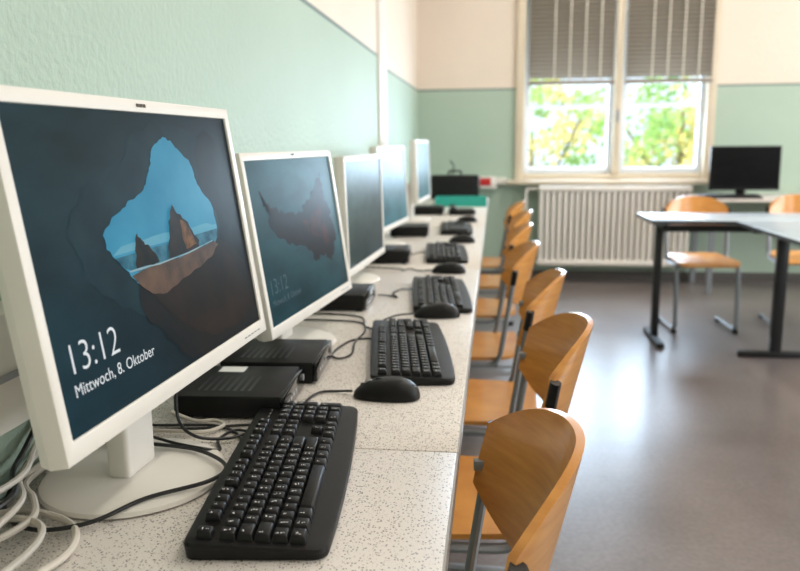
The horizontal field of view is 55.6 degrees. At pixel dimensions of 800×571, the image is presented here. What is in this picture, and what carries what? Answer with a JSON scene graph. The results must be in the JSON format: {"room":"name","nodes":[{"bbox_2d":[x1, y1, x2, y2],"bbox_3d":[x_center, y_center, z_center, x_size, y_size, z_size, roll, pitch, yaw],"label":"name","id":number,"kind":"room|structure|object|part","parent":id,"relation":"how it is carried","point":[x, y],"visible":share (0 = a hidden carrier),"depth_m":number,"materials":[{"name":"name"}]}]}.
{"room":"computer lab","nodes":[
{"label":"computer lab","id":0,"kind":"room"},
{"bbox_2d":[0,0,417,500],"bbox_3d":[-0.447,-0.913,2.499,0.300,3.250,8.300,1,11,7],"label":"wall","id":1,"kind":"structure","parent":0,"point":[287,75],"depth_m":1.83,"materials":[{"name":"paint"}]},
{"bbox_2d":[0,369,18,384],"bbox_3d":[-0.366,-0.063,1.776,0.060,0.007,4.600,1,11,7],"label":"trim","id":2,"kind":"structure","parent":1,"relation":"attached to","point":[13,374],"depth_m":0.87,"materials":[{"name":"grey plastic"}]},
{"bbox_2d":[0,301,29,435],"bbox_3d":[-0.368,-0.067,1.776,0.055,0.140,4.600,1,11,7],"label":"trim","id":3,"kind":"structure","parent":1,"relation":"attached to","point":[13,407],"depth_m":0.88,"materials":[{"name":"white plastic"}]},
{"bbox_2d":[376,0,387,145],"bbox_3d":[-0.117,-1.589,4.043,0.071,2.490,0.400,1,11,7],"label":"trim","id":4,"kind":"structure","parent":1,"relation":"attached to","point":[380,4],"depth_m":3.99,"materials":[{"name":"white plastic"}]},
{"bbox_2d":[417,0,799,272],"bbox_3d":[2.815,-1.665,6.383,5.810,3.250,0.350,1,11,7],"label":"wall","id":5,"kind":"structure","parent":0,"point":[467,49],"depth_m":6.41,"materials":[{"name":"paint"}]},
{"bbox_2d":[479,176,496,188],"bbox_3d":[0.759,-0.888,6.545,0.150,0.100,0.120,1,11,7],"label":"alarm box","id":6,"kind":"object","parent":5,"relation":"attached to","point":[485,182],"visible":1,"depth_m":6.49,"materials":[{"name":"white plastic"}]},
{"bbox_3d":[0.729,-0.885,6.491,0.095,0.065,0.006,1,11,7],"label":"panel","id":7,"kind":"part","parent":6,"relation":"part of","materials":[{"name":"red plastic"}]},
{"bbox_2d":[497,177,506,184],"bbox_3d":[0.646,-0.906,6.592,0.555,0.060,0.050,1,11,7],"label":"trim","id":8,"kind":"structure","parent":5,"relation":"attached to","point":[500,180],"depth_m":6.54,"materials":[{"name":"white plastic"}]},
{"bbox_2d":[528,0,616,85],"bbox_3d":[1.418,-2.228,6.223,0.700,1.130,0.034,1,11,7],"label":"blind","id":9,"kind":"object","parent":5,"relation":"attached to","point":[570,39],"visible":1,"depth_m":6.26,"materials":[{"name":"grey fabric"}]},
{"bbox_2d":[507,179,708,184],"bbox_3d":[1.780,-0.875,6.410,1.730,0.035,0.140,1,11,7],"label":"sill","id":10,"kind":"structure","parent":5,"relation":"attached to","point":[602,181],"depth_m":6.36,"materials":[{"name":"wood"}]},
{"bbox_2d":[525,185,692,266],"bbox_3d":[1.745,-0.438,6.468,1.360,0.825,0.195,1,11,7],"label":"radiator","id":11,"kind":"object","parent":5,"relation":"attached to","point":[659,197],"visible":0.86,"depth_m":6.38,"materials":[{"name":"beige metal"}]},
{"bbox_2d":[523,0,705,173],"bbox_3d":[1.796,-1.876,6.348,1.480,1.855,0.050,1,11,7],"label":"sash","id":12,"kind":"object","parent":5,"relation":"attached to","point":[702,86],"visible":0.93,"depth_m":6.42,"materials":[{"name":"white paint"}]},
{"bbox_2d":[616,109,618,121],"bbox_3d":[1.820,-1.420,6.346,0.020,0.100,0.015,1,11,7],"label":"handle plate","id":13,"kind":"object","parent":5,"relation":"attached to","point":[617,112],"visible":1,"depth_m":6.34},
{"bbox_2d":[514,0,722,179],"bbox_3d":[1.795,-1.886,6.336,1.630,1.980,0.150,1,11,7],"label":"window frame","id":14,"kind":"structure","parent":5,"relation":"attached to","point":[711,87],"depth_m":6.35,"materials":[{"name":"wood"}]},
{"bbox_2d":[481,270,799,282],"bbox_3d":[2.782,-0.074,6.498,5.260,0.080,0.015,1,11,7],"label":"baseboard","id":15,"kind":"structure","parent":5,"relation":"attached to","point":[570,274],"depth_m":6.56,"materials":[{"name":"grey paint"}]},
{"bbox_2d":[625,0,716,83],"bbox_3d":[2.197,-2.217,6.128,0.690,1.130,0.034,1,11,7],"label":"blind","id":16,"kind":"object","parent":5,"relation":"attached to","point":[667,38],"visible":1,"depth_m":6.17,"materials":[{"name":"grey plastic"}]},
{"bbox_2d":[448,280,799,570],"bbox_3d":[2.256,0.766,2.501,5.910,0.100,8.950,1,11,7],"label":"floor","id":17,"kind":"structure","parent":0,"point":[690,461],"depth_m":3.10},
{"bbox_2d":[0,198,488,570],"bbox_3d":[0.026,0.276,2.919,0.560,0.750,6.798,1,11,7],"label":"computer desk","id":18,"kind":"object","parent":17,"relation":"on","point":[397,514],"visible":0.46,"depth_m":1.00,"materials":[{"name":"laminate"}]},
{"bbox_2d":[0,429,33,509],"bbox_3d":[-0.472,0.236,0.857,0.067,0.093,0.374,1,11,7],"label":"power cable","id":19,"kind":"object","parent":18,"relation":"on","point":[12,495],"visible":0.77,"depth_m":0.92,"materials":[{"name":"black plastic"}]},
{"bbox_2d":[0,440,36,493],"bbox_3d":[-0.466,0.210,0.947,0.058,0.038,0.382,1,11,7],"label":"cable","id":20,"kind":"object","parent":18,"relation":"on","point":[28,465],"visible":0.38,"depth_m":0.90,"materials":[{"name":"beige plastic"}]},
{"bbox_2d":[0,451,37,527],"bbox_3d":[-0.459,0.227,0.922,0.050,0.080,0.406,-1,11,-2],"label":"cable","id":21,"kind":"object","parent":18,"relation":"on","point":[15,508],"visible":0.34,"depth_m":0.87,"materials":[{"name":"beige plastic"}]},
{"bbox_2d":[0,461,45,570],"bbox_3d":[-0.444,0.270,0.859,0.116,0.020,0.544,-1,11,-4],"label":"cable","id":22,"kind":"object","parent":18,"relation":"on","point":[36,522],"visible":0.68,"depth_m":0.81,"materials":[{"name":"beige plastic"}]},
{"bbox_2d":[0,467,79,570],"bbox_3d":[-0.439,0.262,0.904,0.142,0.020,0.551,-3,11,-11],"label":"cable","id":23,"kind":"object","parent":18,"relation":"on","point":[33,511],"visible":0.76,"depth_m":0.86,"materials":[{"name":"beige plastic"}]},
{"bbox_2d":[2,442,225,531],"bbox_3d":[-0.402,0.242,0.989,0.316,0.034,0.245,7,13,34],"label":"cable","id":24,"kind":"object","parent":18,"relation":"on","point":[103,517],"visible":0.59,"depth_m":0.92,"materials":[{"name":"black plastic"}]},
{"bbox_2d":[0,85,265,519],"bbox_3d":[-0.352,0.016,0.960,0.234,0.486,0.543,1,11,10],"label":"computer monitor","id":25,"kind":"object","parent":18,"relation":"on","point":[128,271],"visible":0.99,"depth_m":0.85,"materials":[{"name":"white plastic"}]},
{"bbox_2d":[153,410,225,433],"bbox_3d":[-0.331,0.210,1.172,0.123,0.020,0.059,1,11,7],"label":"cable","id":26,"kind":"object","parent":18,"relation":"on","point":[221,422],"visible":0.88,"depth_m":1.16,"materials":[{"name":"beige plastic"}]},
{"bbox_2d":[152,424,241,439],"bbox_3d":[-0.281,0.235,1.089,0.127,0.004,0.414,-8,13,-33],"label":"cable","id":27,"kind":"object","parent":18,"relation":"on","point":[156,425],"visible":0.32,"depth_m":1.18,"materials":[{"name":"black plastic"}]},
{"bbox_2d":[153,429,245,450],"bbox_3d":[-0.334,0.222,1.117,0.263,0.021,0.113,1,11,7],"label":"cable","id":28,"kind":"object","parent":18,"relation":"on","point":[242,430],"depth_m":1.08,"materials":[{"name":"grey plastic"}]},
{"bbox_2d":[174,392,244,440],"bbox_3d":[-0.241,0.176,1.168,0.064,0.090,0.214,10,15,43],"label":"cable","id":29,"kind":"object","parent":18,"relation":"on","point":[181,425],"visible":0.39,"depth_m":1.10,"materials":[{"name":"black plastic"}]},
{"bbox_3d":[-0.294,0.395,0.326,0.558,0.028,1.618,1,11,7],"label":"panel","id":30,"kind":"part","parent":18,"relation":"part of","materials":[{"name":"laminate"}]},
{"bbox_2d":[173,366,303,417],"bbox_3d":[-0.267,0.180,1.292,0.182,0.041,0.170,0,11,4],"label":"computer","id":31,"kind":"object","parent":18,"relation":"on","point":[221,391],"visible":0.84,"depth_m":1.24,"materials":[{"name":"black plastic"}]},
{"bbox_3d":[-0.182,0.178,1.286,0.008,0.034,0.168,0,11,4],"label":"panel","id":32,"kind":"part","parent":31,"relation":"part of","materials":[{"name":"black"}]},
{"bbox_2d":[162,390,352,429],"bbox_3d":[-0.218,0.208,1.217,0.352,0.009,0.116,-8,13,-33],"label":"cable","id":33,"kind":"object","parent":18,"relation":"on","point":[322,391],"visible":0.53,"depth_m":1.18,"materials":[{"name":"black plastic"}]},
{"bbox_2d":[183,401,357,559],"bbox_3d":[-0.147,0.235,1.016,0.163,0.029,0.450,0,11,1],"label":"keyboard","id":34,"kind":"object","parent":18,"relation":"on","point":[280,493],"visible":1,"depth_m":0.92,"materials":[{"name":"black plastic"}]},
{"bbox_2d":[220,339,331,383],"bbox_3d":[-0.234,0.145,1.473,0.182,0.043,0.170,0,11,4],"label":"computer","id":35,"kind":"object","parent":18,"relation":"on","point":[314,355],"visible":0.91,"depth_m":1.44,"materials":[{"name":"black plastic"}]},
{"bbox_3d":[-0.149,0.143,1.466,0.008,0.036,0.168,0,11,4],"label":"panel","id":36,"kind":"part","parent":35,"relation":"part of","materials":[{"name":"black"}]},
{"bbox_2d":[234,150,351,345],"bbox_3d":[-0.260,-0.077,1.640,0.234,0.418,0.530,2,11,12],"label":"computer monitor","id":37,"kind":"object","parent":18,"relation":"on","point":[290,200],"visible":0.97,"depth_m":1.56,"materials":[{"name":"white plastic"}]},
{"bbox_3d":[-0.098,0.101,1.897,0.558,0.028,1.598,1,11,7],"label":"panel","id":38,"kind":"part","parent":18,"relation":"part of","materials":[{"name":"laminate"}]},
{"bbox_2d":[304,319,370,358],"bbox_3d":[-0.168,0.115,1.717,0.252,0.008,0.341,1,11,7],"label":"cable","id":39,"kind":"object","parent":18,"relation":"on","point":[359,338],"depth_m":1.70,"materials":[{"name":"black plastic"}]},
{"bbox_2d":[321,283,374,310],"bbox_3d":[-0.168,0.030,2.077,0.182,0.046,0.170,1,11,7],"label":"computer","id":40,"kind":"object","parent":18,"relation":"on","point":[359,297],"visible":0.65,"depth_m":1.99,"materials":[{"name":"black plastic"}]},
{"bbox_3d":[-0.084,0.030,2.066,0.008,0.039,0.168,1,11,7],"label":"panel","id":41,"kind":"part","parent":40,"relation":"part of","materials":[{"name":"black"}]},
{"bbox_2d":[333,154,384,283],"bbox_3d":[-0.183,-0.213,2.417,0.234,0.399,0.530,1,11,10],"label":"computer monitor","id":42,"kind":"object","parent":18,"relation":"on","point":[358,178],"visible":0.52,"depth_m":2.34,"materials":[{"name":"white plastic"}]},
{"bbox_2d":[313,313,412,329],"bbox_3d":[-0.144,0.085,1.875,0.341,0.009,0.163,1,11,7],"label":"cable","id":43,"kind":"object","parent":18,"relation":"on","point":[313,313],"visible":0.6,"depth_m":1.93,"materials":[{"name":"black plastic"}]},
{"bbox_2d":[353,376,419,401],"bbox_3d":[-0.023,0.175,1.312,0.117,0.034,0.061,1,11,10],"label":"computer mouse","id":44,"kind":"object","parent":18,"relation":"on","point":[385,388],"visible":1,"depth_m":1.29,"materials":[{"name":"black plastic"}]},
{"bbox_2d":[369,146,408,244],"bbox_3d":[-0.096,-0.386,3.279,0.234,0.423,0.530,2,11,12],"label":"computer monitor","id":45,"kind":"object","parent":18,"relation":"on","point":[394,183],"visible":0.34,"depth_m":3.26,"materials":[{"name":"white plastic"}]},
{"bbox_2d":[371,245,411,263],"bbox_3d":[-0.051,-0.118,2.854,0.182,0.051,0.170,0,11,4],"label":"computer","id":46,"kind":"object","parent":18,"relation":"on","point":[401,254],"visible":0.7,"depth_m":2.77,"materials":[{"name":"black plastic"}]},
{"bbox_3d":[0.034,-0.119,2.848,0.008,0.044,0.168,0,11,4],"label":"panel","id":47,"kind":"part","parent":46,"relation":"part of","materials":[{"name":"black"}]},
{"bbox_2d":[378,288,411,297],"bbox_3d":[-0.008,0.020,2.219,0.107,0.008,0.127,1,11,7],"label":"cable","id":48,"kind":"object","parent":18,"relation":"on","point":[394,296],"depth_m":2.19,"materials":[{"name":"black plastic"}]},
{"bbox_2d":[365,266,431,270],"bbox_3d":[-0.032,-0.060,2.648,0.305,0.009,0.047,3,11,18],"label":"cable","id":49,"kind":"object","parent":18,"relation":"on","point":[365,266],"visible":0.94,"depth_m":2.65,"materials":[{"name":"black plastic"}]},
{"bbox_2d":[390,223,429,236],"bbox_3d":[0.049,-0.268,3.654,0.182,0.051,0.170,0,11,4],"label":"computer","id":50,"kind":"object","parent":18,"relation":"on","point":[405,229],"visible":0.91,"depth_m":3.57,"materials":[{"name":"black plastic"}]},
{"bbox_3d":[0.134,-0.269,3.648,0.008,0.044,0.168,0,11,4],"label":"panel","id":51,"kind":"part","parent":50,"relation":"part of","materials":[{"name":"black"}]},
{"bbox_2d":[370,318,454,385],"bbox_3d":[0.020,0.127,1.589,0.163,0.029,0.450,-1,11,-1],"label":"keyboard","id":52,"kind":"object","parent":18,"relation":"on","point":[417,350],"visible":1,"depth_m":1.51,"materials":[{"name":"black plastic"}]},
{"bbox_2d":[407,140,430,220],"bbox_3d":[0.060,-0.607,4.372,0.234,0.454,0.530,1,11,10],"label":"computer monitor","id":53,"kind":"object","parent":18,"relation":"on","point":[419,188],"visible":0.84,"depth_m":4.29,"materials":[{"name":"white plastic"}]},
{"bbox_3d":[0.084,-0.171,3.345,0.558,0.028,1.368,1,11,7],"label":"panel","id":54,"kind":"part","parent":18,"relation":"part of","materials":[{"name":"laminate"}]},
{"bbox_2d":[414,205,444,214],"bbox_3d":[0.187,-0.474,4.757,0.182,0.051,0.170,1,11,7],"label":"computer","id":55,"kind":"object","parent":18,"relation":"on","point":[418,209],"visible":1,"depth_m":4.68,"materials":[{"name":"black plastic"}]},
{"bbox_2d":[414,302,459,318],"bbox_3d":[0.093,0.061,1.922,0.117,0.034,0.061,0,11,1],"label":"computer mouse","id":56,"kind":"object","parent":18,"relation":"on","point":[439,310],"visible":1,"depth_m":1.90,"materials":[{"name":"black plastic"}]},
{"bbox_2d":[412,275,472,312],"bbox_3d":[0.117,0.017,2.172,0.163,0.029,0.450,0,11,1],"label":"keyboard","id":57,"kind":"object","parent":18,"relation":"on","point":[427,289],"visible":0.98,"depth_m":2.12,"materials":[{"name":"black plastic"}]},
{"bbox_3d":[0.302,-0.498,5.092,0.558,0.028,2.208,1,11,7],"label":"panel","id":58,"kind":"part","parent":18,"relation":"part of","materials":[{"name":"laminate"}]},
{"bbox_2d":[426,241,467,263],"bbox_3d":[0.183,-0.135,2.986,0.163,0.029,0.450,0,11,2],"label":"keyboard","id":59,"kind":"object","parent":18,"relation":"on","point":[438,252],"visible":1,"depth_m":2.88,"materials":[{"name":"black plastic"}]},
{"bbox_2d":[432,262,465,273],"bbox_3d":[0.165,-0.062,2.576,0.117,0.034,0.061,2,11,13],"label":"computer mouse","id":60,"kind":"object","parent":18,"relation":"on","point":[449,267],"visible":1,"depth_m":2.55,"materials":[{"name":"black plastic"}]},
{"bbox_2d":[431,160,478,198],"bbox_3d":[0.433,-0.835,5.991,0.380,0.303,0.100,0,11,4],"label":"case","id":61,"kind":"object","parent":18,"relation":"on","point":[441,185],"visible":0.95,"depth_m":5.95,"materials":[{"name":"black plastic"}]},
{"bbox_3d":[0.433,-0.888,5.981,0.113,0.042,0.014,0,11,4],"label":"carry handle","id":62,"kind":"part","parent":61,"relation":"part of","materials":[{"name":"black plastic"}]},
{"bbox_2d":[440,220,472,234],"bbox_3d":[0.287,-0.297,3.855,0.163,0.029,0.450,0,11,4],"label":"keyboard","id":63,"kind":"object","parent":18,"relation":"on","point":[454,227],"visible":1,"depth_m":3.73,"materials":[{"name":"black plastic"}]},
{"bbox_2d":[435,196,486,206],"bbox_3d":[0.435,-0.602,5.419,0.360,0.055,0.300,0,11,5],"label":"document tray","id":64,"kind":"object","parent":18,"relation":"on","point":[459,201],"visible":0.9,"depth_m":5.28,"materials":[{"name":"teal plastic"}]},
{"bbox_2d":[448,204,475,214],"bbox_3d":[0.385,-0.474,4.732,0.160,0.055,0.180,0,11,1],"label":"keyboard","id":65,"kind":"object","parent":18,"relation":"on","point":[453,210],"visible":1,"depth_m":4.65,"materials":[{"name":"black plastic"}]},
{"bbox_2d":[449,234,474,242],"bbox_3d":[0.274,-0.209,3.361,0.117,0.034,0.061,0,11,1],"label":"computer mouse","id":66,"kind":"object","parent":18,"relation":"on","point":[464,238],"visible":0.98,"depth_m":3.34,"materials":[{"name":"black plastic"}]},
{"bbox_2d":[457,216,476,221],"bbox_3d":[0.373,-0.373,4.240,0.117,0.034,0.061,1,11,7],"label":"computer mouse","id":67,"kind":"object","parent":18,"relation":"on","point":[464,218],"visible":0.96,"depth_m":4.21,"materials":[{"name":"black plastic"}]},
{"bbox_2d":[463,241,539,436],"bbox_3d":[0.280,0.252,2.821,0.452,0.830,0.435,0,11,5],"label":"chair","id":68,"kind":"object","parent":17,"relation":"on","point":[495,346],"visible":0.52,"depth_m":2.69,"materials":[{"name":"grey paint"}]},
{"bbox_3d":[0.267,0.290,2.830,0.374,0.721,0.428,0,11,5],"label":"frame","id":69,"kind":"part","parent":68,"relation":"part of","materials":[{"name":"grey paint"}]},
{"bbox_3d":[0.244,0.223,2.820,0.380,0.041,0.381,0,11,5],"label":"seat","id":70,"kind":"part","parent":68,"relation":"part of","materials":[{"name":"brown wood"}]},
{"bbox_3d":[0.438,-0.051,2.750,0.129,0.212,0.403,0,11,5],"label":"backrest","id":71,"kind":"part","parent":68,"relation":"part of","materials":[{"name":"brown wood"}]},
{"bbox_2d":[481,201,524,324],"bbox_3d":[0.553,-0.115,4.778,0.452,0.830,0.435,1,11,7],"label":"chair","id":72,"kind":"object","parent":17,"relation":"on","point":[487,262],"visible":0.48,"depth_m":4.66,"materials":[{"name":"grey paint"}]},
{"bbox_3d":[0.517,-0.144,4.777,0.380,0.041,0.381,1,11,7],"label":"seat","id":73,"kind":"part","parent":72,"relation":"part of","materials":[{"name":"brown wood"}]},
{"bbox_3d":[0.540,-0.077,4.787,0.374,0.721,0.428,1,11,7],"label":"frame","id":74,"kind":"part","parent":72,"relation":"part of","materials":[{"name":"grey paint"}]},
{"bbox_3d":[0.710,-0.417,4.702,0.129,0.212,0.403,1,11,7],"label":"backrest","id":75,"kind":"part","parent":72,"relation":"part of","materials":[{"name":"brown wood"}]},
{"bbox_2d":[475,223,532,323],"bbox_3d":[0.368,0.131,3.464,0.452,0.830,0.435,1,11,7],"label":"chair","id":76,"kind":"object","parent":17,"relation":"on","point":[486,308],"visible":0.38,"depth_m":3.39,"materials":[{"name":"grey paint"}]},
{"bbox_3d":[0.356,0.170,3.472,0.374,0.721,0.428,1,11,7],"label":"frame","id":77,"kind":"part","parent":76,"relation":"part of","materials":[{"name":"grey paint"}]},
{"bbox_3d":[0.332,0.103,3.463,0.380,0.041,0.381,1,11,7],"label":"seat","id":78,"kind":"part","parent":76,"relation":"part of","materials":[{"name":"brown wood"}]},
{"bbox_3d":[0.525,-0.170,3.388,0.129,0.212,0.403,1,11,7],"label":"backrest","id":79,"kind":"part","parent":76,"relation":"part of","materials":[{"name":"brown wood"}]},
{"bbox_2d":[478,210,531,367],"bbox_3d":[0.481,0.007,4.124,0.452,0.830,0.435,1,11,6],"label":"chair","id":80,"kind":"object","parent":17,"relation":"on","point":[486,280],"visible":0.21,"depth_m":4.07,"materials":[{"name":"grey paint"}]},
{"bbox_3d":[0.445,-0.021,4.122,0.380,0.041,0.381,1,11,6],"label":"seat","id":81,"kind":"part","parent":80,"relation":"part of","materials":[{"name":"brown wood"}]},
{"bbox_3d":[0.469,0.046,4.132,0.374,0.721,0.428,1,11,6],"label":"frame","id":82,"kind":"part","parent":80,"relation":"part of","materials":[{"name":"grey paint"}]},
{"bbox_3d":[0.639,-0.295,4.051,0.129,0.212,0.403,1,11,6],"label":"backrest","id":83,"kind":"part","parent":80,"relation":"part of","materials":[{"name":"brown wood"}]},
{"bbox_2d":[448,269,565,570],"bbox_3d":[0.240,0.366,2.211,0.452,0.830,0.435,1,11,9],"label":"chair","id":84,"kind":"object","parent":17,"relation":"on","point":[487,400],"visible":0.51,"depth_m":2.13,"materials":[{"name":"grey paint"}]},
{"bbox_3d":[0.227,0.404,2.220,0.374,0.721,0.428,1,11,9],"label":"frame","id":85,"kind":"part","parent":84,"relation":"part of","materials":[{"name":"grey paint"}]},
{"bbox_3d":[0.204,0.337,2.211,0.380,0.041,0.381,1,11,9],"label":"seat","id":86,"kind":"part","parent":84,"relation":"part of","materials":[{"name":"brown wood"}]},
{"bbox_3d":[0.396,0.065,2.128,0.129,0.212,0.403,1,11,9],"label":"backrest","id":87,"kind":"part","parent":84,"relation":"part of","materials":[{"name":"brown wood"}]},
{"bbox_2d":[450,312,592,553],"bbox_3d":[0.167,0.475,1.627,0.452,0.830,0.435,0,11,4],"label":"chair","id":88,"kind":"object","parent":17,"relation":"on","point":[551,358],"visible":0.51,"depth_m":1.60,"materials":[{"name":"grey paint"}]},
{"bbox_3d":[0.130,0.447,1.625,0.380,0.041,0.381,0,11,4],"label":"seat","id":89,"kind":"part","parent":88,"relation":"part of","materials":[{"name":"brown wood"}]},
{"bbox_3d":[0.154,0.513,1.635,0.374,0.721,0.428,0,11,4],"label":"frame","id":90,"kind":"part","parent":88,"relation":"part of","materials":[{"name":"grey paint"}]},
{"bbox_3d":[0.325,0.172,1.559,0.129,0.212,0.403,0,11,4],"label":"backrest","id":91,"kind":"part","parent":88,"relation":"part of","materials":[{"name":"brown wood"}]},
{"bbox_2d":[464,408,584,570],"bbox_3d":[0.006,0.587,1.033,0.452,0.830,0.435,0,11,4],"label":"chair","id":92,"kind":"object","parent":17,"relation":"on","point":[526,468],"visible":1,"depth_m":1.05,"materials":[{"name":"brown wood"}]},
{"bbox_3d":[-0.007,0.625,1.041,0.374,0.721,0.428,0,11,4],"label":"frame","id":93,"kind":"part","parent":92,"relation":"part of","materials":[{"name":"grey paint"}]},
{"bbox_2d":[659,196,740,333],"bbox_3d":[1.915,-0.142,4.855,0.435,0.830,0.452,0,11,4],"label":"chair","id":94,"kind":"object","parent":17,"relation":"on","point":[684,204],"visible":0.76,"depth_m":4.90,"materials":[{"name":"orange wood"}]},
{"bbox_3d":[1.924,-0.475,4.957,0.403,0.212,0.129,0,11,4],"label":"backrest","id":95,"kind":"part","parent":94,"relation":"part of","materials":[{"name":"brown wood"}]},
{"bbox_3d":[1.913,-0.163,4.814,0.381,0.041,0.380,0,11,4],"label":"seat","id":96,"kind":"part","parent":94,"relation":"part of","materials":[{"name":"brown wood"}]},
{"bbox_2d":[636,213,799,348],"bbox_3d":[2.090,-0.031,4.469,1.304,0.750,0.484,1,11,7],"label":"table","id":97,"kind":"object","parent":17,"relation":"on","point":[690,222],"visible":0.98,"depth_m":4.45,"materials":[{"name":"laminate"}]},
{"bbox_3d":[1.534,-0.028,4.538,0.040,0.670,0.060,1,11,7],"label":"leg","id":98,"kind":"part","parent":97,"relation":"part of","materials":[{"name":"black metal"}]},
{"bbox_2d":[689,193,799,293],"bbox_3d":[3.167,-0.338,6.070,1.600,0.750,0.640,1,11,7],"label":"desk","id":99,"kind":"object","parent":17,"relation":"on","point":[766,197],"visible":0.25,"depth_m":5.95,"materials":[{"name":"laminate"}]},
{"bbox_2d":[697,194,762,198],"bbox_3d":[2.539,-0.688,5.845,0.450,0.029,0.163,0,11,4],"label":"keyboard","id":100,"kind":"object","parent":99,"relation":"on","point":[714,196],"visible":0.99,"depth_m":5.79,"materials":[{"name":"black plastic"}]},
{"bbox_2d":[708,146,781,193],"bbox_3d":[2.717,-0.910,6.035,0.530,0.394,0.234,1,11,7],"label":"computer monitor","id":101,"kind":"object","parent":99,"relation":"on","point":[739,169],"visible":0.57,"depth_m":5.96,"materials":[{"name":"black plastic"}]},
{"bbox_2d":[737,221,799,357],"bbox_3d":[2.003,0.136,3.575,0.454,0.750,1.319,1,11,7],"label":"table","id":102,"kind":"object","parent":17,"relation":"on","point":[786,232],"visible":1,"depth_m":4.12,"materials":[{"name":"laminate"}]},
{"bbox_3d":[2.075,0.039,4.150,0.060,0.670,0.040,1,11,7],"label":"leg","id":103,"kind":"part","parent":102,"relation":"part of","materials":[{"name":"black metal"}]},
{"bbox_2d":[758,194,799,323],"bbox_3d":[2.600,-0.156,4.900,0.435,0.830,0.452,2,11,13],"label":"chair","id":104,"kind":"object","parent":17,"relation":"on","point":[786,203],"visible":0.56,"depth_m":5.02,"materials":[{"name":"grey paint"}]},
{"bbox_3d":[2.598,-0.115,4.895,0.428,0.721,0.374,2,11,13],"label":"frame","id":105,"kind":"part","parent":104,"relation":"part of","materials":[{"name":"grey paint"}]},
{"bbox_3d":[2.633,-0.489,4.998,0.403,0.212,0.129,2,11,13],"label":"backrest","id":106,"kind":"part","parent":104,"relation":"part of","materials":[{"name":"brown wood"}]},
{"bbox_3d":[2.592,-0.178,4.860,0.381,0.041,0.380,2,11,13],"label":"seat","id":107,"kind":"part","parent":104,"relation":"part of","materials":[{"name":"brown wood"}]},
{"label":"outside","id":108,"kind":"structure","parent":0,"visible":0},
{"bbox_3d":[4.202,-1.775,34.096,80.000,0.100,51.800,1,11,7],"label":"ground","id":109,"kind":"structure","parent":108,"visible":0},
{"bbox_2d":[528,79,650,167],"bbox_3d":[2.468,-1.647,16.047,4.547,6.291,3.891,-5,11,-22],"label":"tree","id":110,"kind":"object","parent":109,"relation":"on","point":[535,94],"visible":0.26,"depth_m":15.02,"materials":[{"name":"green plant"}]},
{"bbox_2d":[574,76,699,166],"bbox_3d":[5.883,-1.903,16.579,4.310,6.541,4.812,1,11,7],"label":"tree","id":111,"kind":"object","parent":109,"relation":"on","point":[685,153],"visible":0.36,"depth_m":15.34,"materials":[{"name":"green plant"}]}
]}

